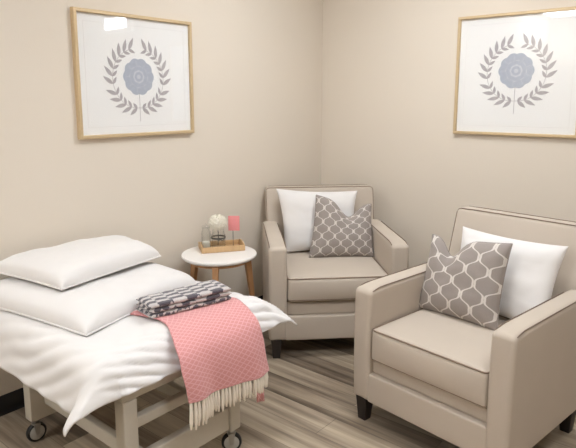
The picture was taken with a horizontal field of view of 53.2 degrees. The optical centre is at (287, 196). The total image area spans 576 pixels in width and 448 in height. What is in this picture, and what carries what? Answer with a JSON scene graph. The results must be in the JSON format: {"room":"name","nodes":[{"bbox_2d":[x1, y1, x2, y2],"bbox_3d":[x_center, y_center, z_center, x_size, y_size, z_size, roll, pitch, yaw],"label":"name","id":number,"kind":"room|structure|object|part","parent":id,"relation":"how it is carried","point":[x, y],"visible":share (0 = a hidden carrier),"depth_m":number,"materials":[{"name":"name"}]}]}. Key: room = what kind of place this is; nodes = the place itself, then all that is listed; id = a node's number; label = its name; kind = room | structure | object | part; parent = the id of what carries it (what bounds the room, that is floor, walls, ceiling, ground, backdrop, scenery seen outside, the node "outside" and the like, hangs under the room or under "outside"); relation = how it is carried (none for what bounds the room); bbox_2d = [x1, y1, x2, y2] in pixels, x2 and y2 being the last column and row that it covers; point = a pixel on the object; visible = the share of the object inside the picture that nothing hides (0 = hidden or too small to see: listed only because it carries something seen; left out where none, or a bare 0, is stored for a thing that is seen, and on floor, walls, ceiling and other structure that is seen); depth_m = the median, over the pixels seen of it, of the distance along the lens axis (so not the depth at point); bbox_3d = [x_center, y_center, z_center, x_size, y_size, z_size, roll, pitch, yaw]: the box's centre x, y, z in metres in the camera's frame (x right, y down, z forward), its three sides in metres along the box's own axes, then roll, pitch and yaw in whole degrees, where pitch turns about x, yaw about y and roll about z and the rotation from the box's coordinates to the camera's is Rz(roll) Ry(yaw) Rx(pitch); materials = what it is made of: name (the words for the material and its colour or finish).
{"room":"hospital room","nodes":[
{"label":"hospital room","id":0,"kind":"room"},
{"bbox_2d":[0,0,322,395],"bbox_3d":[-1.576,-0.230,2.252,0.100,2.600,5.800,8,12,39],"label":"wall","id":1,"kind":"structure","parent":0,"point":[257,64],"depth_m":3.31,"materials":[{"name":"paint"}]},
{"bbox_2d":[0,295,262,416],"bbox_3d":[-1.531,1.013,2.425,0.018,0.090,5.600,8,12,39],"label":"baseboard","id":2,"kind":"structure","parent":1,"relation":"attached to","point":[12,401],"depth_m":2.70,"materials":[{"name":"black plastic"}]},
{"bbox_2d":[70,7,194,139],"bbox_3d":[-0.789,-0.632,3.039,0.029,0.625,0.730,8,12,39],"label":"framed print","id":3,"kind":"object","parent":1,"relation":"attached to","point":[133,74],"visible":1,"depth_m":3.00,"materials":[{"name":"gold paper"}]},
{"bbox_2d":[123,59,153,94],"bbox_3d":[-0.790,-0.631,3.040,0.001,0.187,0.193,8,12,39],"label":"flower","id":4,"kind":"object","parent":3,"relation":"on","point":[143,89],"depth_m":3.04,"materials":[{"name":"paper"}]},
{"bbox_2d":[0,330,575,447],"bbox_3d":[0.152,1.342,1.057,4.600,0.100,5.800,8,12,39],"label":"floor","id":5,"kind":"structure","parent":0,"point":[310,399],"depth_m":2.62,"materials":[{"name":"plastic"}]},
{"bbox_2d":[23,370,241,447],"bbox_3d":[-0.714,0.751,2.525,1.029,0.574,0.745,8,12,39],"label":"bed","id":6,"kind":"object","parent":5,"relation":"on","point":[128,420],"visible":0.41,"depth_m":2.20,"materials":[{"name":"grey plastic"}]},
{"bbox_3d":[-1.060,0.775,2.449,0.056,0.341,0.120,8,12,39],"label":"leg","id":7,"kind":"part","parent":6,"relation":"part of","materials":[{"name":"beige paint"}]},
{"bbox_3d":[-0.779,0.892,2.254,0.663,0.057,0.032,8,12,39],"label":"rail","id":8,"kind":"part","parent":6,"relation":"part of","materials":[{"name":"beige paint"}]},
{"bbox_3d":[-0.552,0.855,1.979,0.056,0.341,0.056,8,12,39],"label":"leg","id":9,"kind":"part","parent":6,"relation":"part of","materials":[{"name":"beige paint"}]},
{"bbox_2d":[0,281,297,436],"bbox_3d":[-0.702,0.542,2.453,1.077,0.199,1.055,8,12,39],"label":"sheet","id":10,"kind":"object","parent":6,"relation":"on","point":[81,374],"visible":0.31,"depth_m":2.04,"materials":[{"name":"white fabric"}]},
{"bbox_2d":[0,262,195,335],"bbox_3d":[-0.843,0.388,2.506,0.745,0.097,0.768,8,12,39],"label":"bed pillow","id":11,"kind":"object","parent":10,"relation":"on","point":[88,307],"visible":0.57,"depth_m":2.30,"materials":[{"name":"white fabric"}]},
{"bbox_2d":[0,235,160,289],"bbox_3d":[-0.924,0.272,2.604,0.473,0.096,0.648,8,12,39],"label":"bed pillow","id":12,"kind":"object","parent":11,"relation":"on","point":[64,266],"visible":1,"depth_m":2.48,"materials":[{"name":"white fabric"}]},
{"bbox_2d":[130,297,268,429],"bbox_3d":[-0.362,0.660,2.297,0.459,0.399,0.467,8,12,39],"label":"throw blanket","id":13,"kind":"object","parent":10,"relation":"on","point":[220,345],"visible":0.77,"depth_m":2.16,"materials":[{"name":"pink fabric"}]},
{"bbox_2d":[136,280,231,317],"bbox_3d":[-0.422,0.419,2.357,0.370,0.063,0.144,-8,12,-39],"label":"folded blanket","id":14,"kind":"object","parent":13,"relation":"on","point":[204,293],"visible":1,"depth_m":2.31,"materials":[{"name":"grey fabric"}]},
{"bbox_3d":[-0.395,0.755,2.156,0.033,0.040,0.439,8,12,39],"label":"cross rail","id":15,"kind":"part","parent":6,"relation":"part of","materials":[{"name":"beige paint"}]},
{"bbox_3d":[-0.394,0.932,2.185,0.036,0.100,0.439,8,12,39],"label":"cross rail","id":16,"kind":"part","parent":6,"relation":"part of","materials":[{"name":"beige paint"}]},
{"bbox_3d":[-0.536,0.843,2.541,0.663,0.057,0.032,8,12,39],"label":"rail","id":17,"kind":"part","parent":6,"relation":"part of","materials":[{"name":"beige paint"}]},
{"bbox_3d":[-0.235,0.791,2.354,0.056,0.341,0.056,8,12,39],"label":"leg","id":18,"kind":"part","parent":6,"relation":"part of","materials":[{"name":"beige paint"}]},
{"bbox_2d":[181,246,256,295],"bbox_3d":[-0.399,0.607,3.352,0.465,0.581,0.454,8,12,39],"label":"side table","id":19,"kind":"object","parent":5,"relation":"on","point":[193,256],"visible":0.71,"depth_m":3.21,"materials":[{"name":"white paint"}]},
{"bbox_3d":[-0.555,0.607,3.424,0.134,0.557,0.034,6,11,30],"label":"leg","id":20,"kind":"part","parent":19,"relation":"part of","materials":[{"name":"brown wood"}]},
{"bbox_3d":[-0.393,0.653,3.148,0.034,0.557,0.134,0,10,0],"label":"leg","id":21,"kind":"part","parent":19,"relation":"part of","materials":[{"name":"brown wood"}]},
{"bbox_2d":[198,239,244,253],"bbox_3d":[-0.389,0.286,3.359,0.250,0.046,0.150,-3,10,-16],"label":"serving tray","id":22,"kind":"object","parent":19,"relation":"on","point":[239,245],"visible":1,"depth_m":3.31,"materials":[{"name":"brown wood"}]},
{"bbox_2d":[201,225,210,247],"bbox_3d":[-0.471,0.233,3.302,0.054,0.155,0.054,8,12,39],"label":"glass jar","id":23,"kind":"object","parent":22,"relation":"on","point":[205,244],"visible":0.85,"depth_m":3.29,"materials":[{"name":"white"}]},
{"bbox_2d":[211,232,225,245],"bbox_3d":[-0.406,0.250,3.351,0.086,0.105,0.091,0,10,1],"label":"glass jar","id":24,"kind":"object","parent":22,"relation":"on","point":[212,236],"visible":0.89,"depth_m":3.35,"materials":[{"name":"white"}]},
{"bbox_2d":[208,214,227,243],"bbox_3d":[-0.409,0.194,3.348,0.115,0.184,0.115,8,12,39],"label":"bloom","id":25,"kind":"object","parent":24,"relation":"in","point":[218,221],"visible":1,"depth_m":3.31,"materials":[{"name":"plant"}]},
{"bbox_2d":[228,216,239,245],"bbox_3d":[-0.317,0.211,3.363,0.056,0.194,0.040,6,11,32],"label":"card stand","id":26,"kind":"object","parent":22,"relation":"on","point":[233,221],"visible":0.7,"depth_m":3.35,"materials":[{"name":"paper"}]},
{"bbox_3d":[-0.231,0.607,3.424,0.134,0.557,0.034,-6,11,-30],"label":"leg","id":27,"kind":"part","parent":19,"relation":"part of","materials":[{"name":"brown wood"}]},
{"bbox_2d":[262,184,408,358],"bbox_3d":[0.246,0.420,3.595,0.788,0.867,0.842,-1,10,-5],"label":"armchair","id":28,"kind":"object","parent":5,"relation":"on","point":[318,294],"visible":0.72,"depth_m":3.24,"materials":[{"name":"beige fabric"}]},
{"bbox_3d":[-0.087,0.486,3.493,0.103,0.547,0.676,-1,10,-5],"label":"arm","id":29,"kind":"part","parent":28,"relation":"part of","materials":[{"name":"beige fabric"}]},
{"bbox_3d":[-0.067,0.859,3.263,0.060,0.114,0.060,-1,10,-5],"label":"leg","id":30,"kind":"part","parent":28,"relation":"part of","materials":[{"name":"brown wood"}]},
{"bbox_2d":[276,189,356,252],"bbox_3d":[0.198,0.155,3.715,0.536,0.394,0.177,-1,10,-5],"label":"throw pillow","id":31,"kind":"object","parent":28,"relation":"on","point":[297,207],"visible":0.65,"depth_m":3.68,"materials":[{"name":"white fabric"}]},
{"bbox_3d":[0.219,0.300,3.863,0.732,0.715,0.267,-1,10,-5],"label":"backrest","id":32,"kind":"part","parent":28,"relation":"part of","materials":[{"name":"beige fabric"}]},
{"bbox_3d":[0.259,0.691,3.514,0.605,0.140,0.560,-1,10,-5],"label":"rail","id":33,"kind":"part","parent":28,"relation":"part of","materials":[{"name":"beige fabric"}]},
{"bbox_2d":[287,252,386,301],"bbox_3d":[0.259,0.469,3.472,0.581,0.149,0.582,-1,10,-5],"label":"seat cushion","id":34,"kind":"object","parent":28,"relation":"on","point":[335,278],"depth_m":3.23,"materials":[{"name":"beige fabric"}]},
{"bbox_2d":[309,195,373,257],"bbox_3d":[0.330,0.187,3.596,0.419,0.377,0.168,-1,10,-6],"label":"throw pillow","id":35,"kind":"object","parent":28,"relation":"on","point":[335,233],"visible":1,"depth_m":3.55,"materials":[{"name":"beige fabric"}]},
{"bbox_3d":[0.595,0.475,3.558,0.103,0.547,0.676,-1,10,-5],"label":"arm","id":36,"kind":"part","parent":28,"relation":"part of","materials":[{"name":"beige fabric"}]},
{"bbox_2d":[354,206,575,447],"bbox_3d":[0.861,0.579,2.585,0.872,0.892,0.750,-9,13,-41],"label":"armchair","id":37,"kind":"object","parent":5,"relation":"on","point":[466,384],"visible":0.85,"depth_m":2.34,"materials":[{"name":"beige fabric"}]},
{"bbox_3d":[0.353,0.964,2.641,0.060,0.114,0.060,-9,13,-41],"label":"leg","id":38,"kind":"part","parent":37,"relation":"part of","materials":[{"name":"brown wood"}]},
{"bbox_3d":[0.573,0.619,2.775,0.676,0.526,0.096,-9,13,-41],"label":"arm","id":39,"kind":"part","parent":37,"relation":"part of","materials":[{"name":"beige fabric"}]},
{"bbox_3d":[0.756,0.860,2.537,0.560,0.134,0.580,-9,13,-41],"label":"rail","id":40,"kind":"part","parent":37,"relation":"part of","materials":[{"name":"beige fabric"}]},
{"bbox_2d":[372,309,508,407],"bbox_3d":[0.753,0.652,2.499,0.582,0.161,0.556,-9,13,-41],"label":"seat cushion","id":41,"kind":"object","parent":37,"relation":"on","point":[448,355],"depth_m":2.35,"materials":[{"name":"beige fabric"}]},
{"bbox_2d":[419,234,512,329],"bbox_3d":[0.794,0.372,2.618,0.172,0.367,0.419,-9,13,-41],"label":"throw pillow","id":42,"kind":"object","parent":37,"relation":"on","point":[467,285],"visible":0.98,"depth_m":2.55,"materials":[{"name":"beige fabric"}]},
{"bbox_3d":[1.073,0.474,2.760,0.296,0.740,0.714,-9,13,-41],"label":"backrest","id":43,"kind":"part","parent":37,"relation":"part of","materials":[{"name":"beige fabric"}]},
{"bbox_2d":[460,226,567,318],"bbox_3d":[0.979,0.366,2.639,0.172,0.358,0.511,-9,13,-41],"label":"throw pillow","id":44,"kind":"object","parent":37,"relation":"on","point":[532,269],"visible":0.49,"depth_m":2.52,"materials":[{"name":"white fabric"}]},
{"bbox_3d":[1.009,0.700,2.295,0.676,0.526,0.096,-9,13,-41],"label":"arm","id":45,"kind":"part","parent":37,"relation":"part of","materials":[{"name":"beige fabric"}]},
{"bbox_3d":[1.234,0.982,2.540,0.060,0.114,0.060,-9,13,-41],"label":"leg","id":46,"kind":"part","parent":37,"relation":"part of","materials":[{"name":"brown wood"}]},
{"bbox_2d":[321,0,575,267],"bbox_3d":[1.977,-0.356,2.989,4.400,2.600,0.100,8,12,39],"label":"wall","id":47,"kind":"structure","parent":0,"point":[389,66],"depth_m":3.84,"materials":[{"name":"paint"}]},
{"bbox_2d":[453,6,575,138],"bbox_3d":[1.341,-0.714,3.381,0.735,0.715,0.029,8,12,39],"label":"framed print","id":48,"kind":"object","parent":47,"relation":"attached to","point":[516,71],"visible":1,"depth_m":3.38,"materials":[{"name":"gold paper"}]},
{"bbox_2d":[498,53,533,87],"bbox_3d":[1.341,-0.737,3.378,0.208,0.202,0.001,8,12,39],"label":"flower","id":49,"kind":"object","parent":48,"relation":"on","point":[528,61],"depth_m":3.38,"materials":[{"name":"paper"}]}
]}

